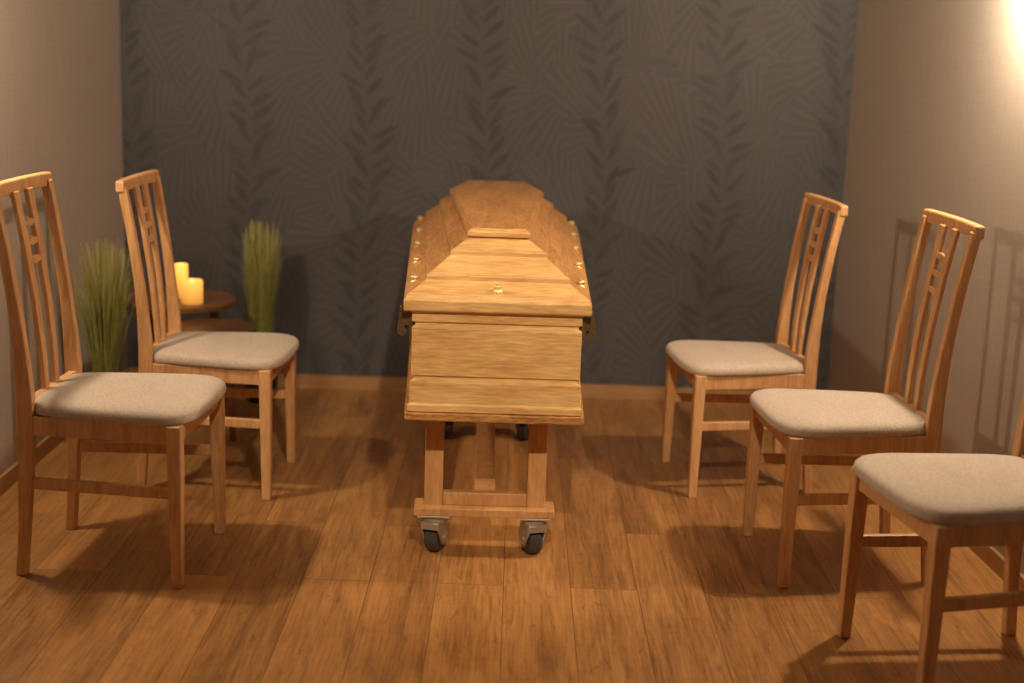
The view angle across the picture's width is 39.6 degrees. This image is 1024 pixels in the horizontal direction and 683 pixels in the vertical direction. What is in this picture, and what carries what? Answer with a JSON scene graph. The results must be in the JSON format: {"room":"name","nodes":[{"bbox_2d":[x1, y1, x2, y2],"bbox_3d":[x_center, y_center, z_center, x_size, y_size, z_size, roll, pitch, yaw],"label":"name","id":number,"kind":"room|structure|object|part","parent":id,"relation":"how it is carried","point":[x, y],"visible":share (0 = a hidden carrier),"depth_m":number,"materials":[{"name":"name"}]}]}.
{"room":"funeral viewing room","nodes":[
{"label":"funeral viewing room","id":0,"kind":"room"},
{"bbox_2d":[0,0,127,474],"bbox_3d":[-1.614,-0.334,2.232,0.100,2.500,6.880,2,12,0],"label":"wall","id":1,"kind":"structure","parent":0,"point":[61,107],"depth_m":4.88,"materials":[{"name":"paint"}]},
{"bbox_2d":[0,368,129,495],"bbox_3d":[-1.600,0.862,2.490,0.012,0.055,6.880,2,12,0],"label":"baseboard","id":2,"kind":"structure","parent":1,"relation":"attached to","point":[44,447],"depth_m":4.73,"materials":[{"name":"brown wood"}]},
{"bbox_2d":[119,0,858,389],"bbox_3d":[-0.102,-1.020,5.643,3.075,2.500,0.100,2,12,0],"label":"wall","id":3,"kind":"structure","parent":0,"point":[683,143],"depth_m":5.64,"materials":[{"name":"grey paper"}]},
{"bbox_2d":[130,368,756,399],"bbox_3d":[-0.144,0.186,5.846,2.851,0.055,0.012,2,12,0],"label":"baseboard","id":4,"kind":"structure","parent":3,"relation":"attached to","point":[302,380],"depth_m":5.84,"materials":[{"name":"brown wood"}]},
{"bbox_2d":[0,385,1023,682],"bbox_3d":[0.027,0.994,2.506,3.474,0.100,7.080,2,12,0],"label":"floor","id":5,"kind":"structure","parent":0,"point":[332,577],"depth_m":3.89,"materials":[{"name":"brown wood"}]},
{"bbox_2d":[69,235,134,440],"bbox_3d":[-1.430,-0.010,4.983,0.238,0.717,0.232,2,12,0],"label":"potted grass","id":6,"kind":"object","parent":5,"relation":"on","point":[106,315],"depth_m":4.93,"materials":[{"name":"plant"}]},
{"bbox_2d":[0,172,225,588],"bbox_3d":[-1.071,0.086,3.844,0.546,1.033,0.451,3,12,3],"label":"dining chair","id":7,"kind":"object","parent":5,"relation":"on","point":[149,413],"visible":1,"depth_m":3.73,"materials":[{"name":"wood"}]},
{"bbox_3d":[-1.289,0.123,3.684,0.098,1.015,0.035,3,12,3],"label":"post","id":8,"kind":"part","parent":7,"relation":"part of","materials":[{"name":"brown wood"}]},
{"bbox_3d":[-1.306,-0.411,3.752,0.040,0.039,0.398,3,12,3],"label":"rail","id":9,"kind":"part","parent":7,"relation":"part of","materials":[{"name":"brown wood"}]},
{"bbox_3d":[-1.268,0.049,4.029,0.098,1.015,0.035,3,12,3],"label":"post","id":10,"kind":"part","parent":7,"relation":"part of","materials":[{"name":"brown wood"}]},
{"bbox_3d":[-1.034,0.143,3.854,0.469,0.049,0.441,3,12,3],"label":"seat","id":11,"kind":"part","parent":7,"relation":"part of","materials":[{"name":"fabric"}]},
{"bbox_3d":[-0.873,0.430,3.696,0.040,0.438,0.042,3,12,3],"label":"leg","id":12,"kind":"part","parent":7,"relation":"part of","materials":[{"name":"brown wood"}]},
{"bbox_3d":[-0.849,0.344,4.095,0.040,0.438,0.042,3,12,3],"label":"leg","id":13,"kind":"part","parent":7,"relation":"part of","materials":[{"name":"brown wood"}]},
{"bbox_2d":[120,288,235,407],"bbox_3d":[-1.263,0.052,5.382,0.430,0.441,0.430,-3,13,-22],"label":"side table","id":14,"kind":"object","parent":5,"relation":"on","point":[214,301],"visible":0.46,"depth_m":5.27,"materials":[{"name":"brown wood"}]},
{"bbox_3d":[-1.386,0.037,5.473,0.082,0.423,0.031,10,14,32],"label":"leg","id":15,"kind":"part","parent":14,"relation":"part of","materials":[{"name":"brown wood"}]},
{"bbox_3d":[-1.285,0.092,5.234,0.031,0.423,0.082,4,12,10],"label":"leg","id":16,"kind":"part","parent":14,"relation":"part of","materials":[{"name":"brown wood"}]},
{"bbox_2d":[174,263,187,298],"bbox_3d":[-1.238,-0.228,5.321,0.052,0.131,0.052,2,12,0],"label":"pillar candle","id":17,"kind":"object","parent":14,"relation":"on","point":[181,269],"visible":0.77,"depth_m":5.29,"materials":[{"name":"yellow wax"}]},
{"bbox_2d":[181,278,202,304],"bbox_3d":[-1.176,-0.184,5.228,0.080,0.089,0.080,2,12,0],"label":"pillar candle","id":18,"kind":"object","parent":14,"relation":"on","point":[191,288],"visible":1,"depth_m":5.20,"materials":[{"name":"yellow wax"}]},
{"bbox_3d":[-1.120,0.053,5.442,0.083,0.424,0.032,-3,13,-22],"label":"leg","id":19,"kind":"part","parent":14,"relation":"part of","materials":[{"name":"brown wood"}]},
{"bbox_2d":[115,170,298,499],"bbox_3d":[-0.956,-0.034,4.553,0.516,0.977,0.426,2,12,2],"label":"dining chair","id":20,"kind":"object","parent":5,"relation":"on","point":[251,358],"visible":0.9,"depth_m":4.44,"materials":[{"name":"wood"}]},
{"bbox_3d":[-1.159,0.001,4.399,0.093,0.960,0.034,2,12,2],"label":"post","id":21,"kind":"part","parent":20,"relation":"part of","materials":[{"name":"brown wood"}]},
{"bbox_3d":[-1.179,-0.504,4.462,0.038,0.036,0.376,2,12,2],"label":"rail","id":22,"kind":"part","parent":20,"relation":"part of","materials":[{"name":"brown wood"}]},
{"bbox_3d":[-1.145,-0.069,4.725,0.093,0.960,0.034,2,12,2],"label":"post","id":23,"kind":"part","parent":20,"relation":"part of","materials":[{"name":"brown wood"}]},
{"bbox_3d":[-0.921,0.019,4.563,0.444,0.047,0.418,2,12,2],"label":"seat","id":24,"kind":"part","parent":20,"relation":"part of","materials":[{"name":"fabric"}]},
{"bbox_3d":[-0.765,0.290,4.417,0.037,0.415,0.039,2,12,2],"label":"leg","id":25,"kind":"part","parent":20,"relation":"part of","materials":[{"name":"brown wood"}]},
{"bbox_3d":[-0.749,0.209,4.795,0.037,0.415,0.039,2,12,2],"label":"leg","id":26,"kind":"part","parent":20,"relation":"part of","materials":[{"name":"brown wood"}]},
{"bbox_2d":[181,318,254,441],"bbox_3d":[-1.075,0.139,5.113,0.300,0.396,0.300,5,13,15],"label":"side table","id":27,"kind":"object","parent":5,"relation":"on","point":[204,324],"visible":0.4,"depth_m":5.06,"materials":[{"name":"brown wood"}]},
{"bbox_3d":[-1.046,0.127,5.215,0.032,0.378,0.066,5,13,15],"label":"leg","id":28,"kind":"part","parent":27,"relation":"part of","materials":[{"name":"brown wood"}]},
{"bbox_3d":[-1.001,0.167,5.041,0.061,0.378,0.046,5,13,15],"label":"leg","id":29,"kind":"part","parent":27,"relation":"part of","materials":[{"name":"brown wood"}]},
{"bbox_2d":[240,219,282,403],"bbox_3d":[-0.973,-0.118,5.547,0.160,0.721,0.160,2,12,0],"label":"potted grass","id":30,"kind":"object","parent":5,"relation":"on","point":[262,283],"depth_m":5.50,"materials":[{"name":"plant"}]},
{"bbox_2d":[246,374,278,403],"bbox_3d":[-0.986,0.160,5.608,0.140,0.150,0.140,2,12,0],"label":"pot","id":31,"kind":"object","parent":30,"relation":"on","point":[275,381],"depth_m":5.57,"materials":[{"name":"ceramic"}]},
{"bbox_2d":[414,421,554,553],"bbox_3d":[-0.085,0.268,4.588,0.400,0.431,1.258,2,12,-1],"label":"trolley","id":32,"kind":"object","parent":5,"relation":"on","point":[530,507],"depth_m":4.01,"materials":[{"name":"brown wood"}]},
{"bbox_2d":[397,180,595,425],"bbox_3d":[-0.054,-0.218,4.687,0.600,0.478,1.935,2,12,-1],"label":"coffin","id":33,"kind":"object","parent":32,"relation":"on","point":[496,308],"visible":1,"depth_m":3.79,"materials":[{"name":"brown wood"}]},
{"bbox_3d":[-0.287,-0.058,3.845,0.043,0.079,0.152,1,12,-3],"label":"handle","id":34,"kind":"part","parent":33,"relation":"part of","materials":[{"name":"brown metal"}]},
{"bbox_3d":[-0.062,0.004,4.734,0.588,0.023,1.924,2,12,-1],"label":"plate","id":35,"kind":"part","parent":33,"relation":"part of","materials":[{"name":"brown wood"}]},
{"bbox_3d":[-0.047,-0.449,4.681,0.333,0.025,1.379,2,12,-1],"label":"lid panel","id":36,"kind":"part","parent":33,"relation":"part of","materials":[{"name":"brown wood"}]},
{"bbox_3d":[-0.050,-0.353,4.658,0.600,0.155,1.935,2,12,-1],"label":"lid","id":37,"kind":"part","parent":33,"relation":"part of","materials":[{"name":"brown wood"}]},
{"bbox_3d":[0.205,-0.043,3.856,0.043,0.079,0.152,2,12,1],"label":"handle","id":38,"kind":"part","parent":33,"relation":"part of","materials":[{"name":"brown metal"}]},
{"bbox_2d":[661,193,847,497],"bbox_3d":[0.784,-0.002,4.733,0.506,0.957,0.417,1,12,-7],"label":"dining chair","id":39,"kind":"object","parent":5,"relation":"on","point":[707,365],"visible":0.93,"depth_m":4.63,"materials":[{"name":"wood"}]},
{"bbox_3d":[0.550,0.225,4.950,0.037,0.406,0.038,1,12,-7],"label":"leg","id":40,"kind":"part","parent":39,"relation":"part of","materials":[{"name":"brown wood"}]},
{"bbox_3d":[0.594,0.306,4.583,0.037,0.406,0.038,1,12,-7],"label":"leg","id":41,"kind":"part","parent":39,"relation":"part of","materials":[{"name":"brown wood"}]},
{"bbox_3d":[0.747,0.048,4.739,0.434,0.046,0.409,1,12,-7],"label":"seat","id":42,"kind":"part","parent":39,"relation":"part of","materials":[{"name":"fabric"}]},
{"bbox_3d":[0.956,-0.027,4.916,0.091,0.940,0.033,1,12,-7],"label":"post","id":43,"kind":"part","parent":39,"relation":"part of","materials":[{"name":"brown wood"}]},
{"bbox_3d":[0.994,0.043,4.599,0.091,0.940,0.033,1,12,-7],"label":"post","id":44,"kind":"part","parent":39,"relation":"part of","materials":[{"name":"brown wood"}]},
{"bbox_3d":[1.033,-0.450,4.663,0.037,0.036,0.368,1,12,-7],"label":"rail","id":45,"kind":"part","parent":39,"relation":"part of","materials":[{"name":"brown wood"}]},
{"bbox_2d":[742,209,984,587],"bbox_3d":[0.957,0.142,3.995,0.528,1.000,0.436,1,12,-5],"label":"dining chair","id":46,"kind":"object","parent":5,"relation":"on","point":[813,427],"visible":0.93,"depth_m":3.89,"materials":[{"name":"wood"}]},
{"bbox_3d":[0.719,0.377,4.230,0.038,0.424,0.040,1,12,-5],"label":"leg","id":47,"kind":"part","parent":46,"relation":"part of","materials":[{"name":"brown wood"}]},
{"bbox_3d":[0.750,0.462,3.845,0.038,0.424,0.040,1,12,-5],"label":"leg","id":48,"kind":"part","parent":46,"relation":"part of","materials":[{"name":"brown wood"}]},
{"bbox_3d":[0.918,0.194,4.003,0.454,0.048,0.427,1,12,-5],"label":"seat","id":49,"kind":"part","parent":46,"relation":"part of","materials":[{"name":"fabric"}]},
{"bbox_3d":[1.143,0.117,4.180,0.095,0.982,0.034,1,12,-5],"label":"post","id":50,"kind":"part","parent":46,"relation":"part of","materials":[{"name":"brown wood"}]},
{"bbox_3d":[1.171,0.190,3.847,0.095,0.982,0.034,1,12,-5],"label":"post","id":51,"kind":"part","parent":46,"relation":"part of","materials":[{"name":"brown wood"}]},
{"bbox_3d":[1.218,-0.324,3.914,0.039,0.037,0.385,1,12,-5],"label":"rail","id":52,"kind":"part","parent":46,"relation":"part of","materials":[{"name":"brown wood"}]},
{"bbox_2d":[836,393,1023,682],"bbox_3d":[1.113,0.273,3.297,0.554,1.048,0.457,0,12,-11],"label":"dining chair","id":53,"kind":"object","parent":5,"relation":"on","point":[949,500],"visible":1,"depth_m":3.21,"materials":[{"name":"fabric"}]},
{"bbox_3d":[0.845,0.525,3.518,0.040,0.445,0.042,0,12,-11],"label":"leg","id":54,"kind":"part","parent":53,"relation":"part of","materials":[{"name":"brown wood"}]},
{"bbox_3d":[0.921,0.614,3.120,0.040,0.445,0.042,0,12,-11],"label":"leg","id":55,"kind":"part","parent":53,"relation":"part of","materials":[{"name":"brown wood"}]},
{"bbox_3d":[1.073,0.329,3.302,0.476,0.050,0.448,0,12,-11],"label":"seat","id":56,"kind":"part","parent":53,"relation":"part of","materials":[{"name":"fabric"}]},
{"bbox_3d":[1.287,0.243,3.510,0.100,1.030,0.036,0,12,-11],"label":"post","id":57,"kind":"part","parent":53,"relation":"part of","materials":[{"name":"brown wood"}]},
{"bbox_2d":[827,0,1023,574],"bbox_3d":[1.558,-0.224,2.232,0.100,2.500,6.897,1,12,-3],"label":"wall","id":58,"kind":"structure","parent":0,"point":[936,120],"depth_m":4.57,"materials":[{"name":"paint"}]},
{"bbox_2d":[969,546,1023,590],"bbox_3d":[1.461,0.969,2.490,0.012,0.055,6.892,1,12,-3],"label":"baseboard","id":59,"kind":"structure","parent":58,"relation":"attached to","point":[989,555],"depth_m":4.06,"materials":[{"name":"brown wood"}]}
]}

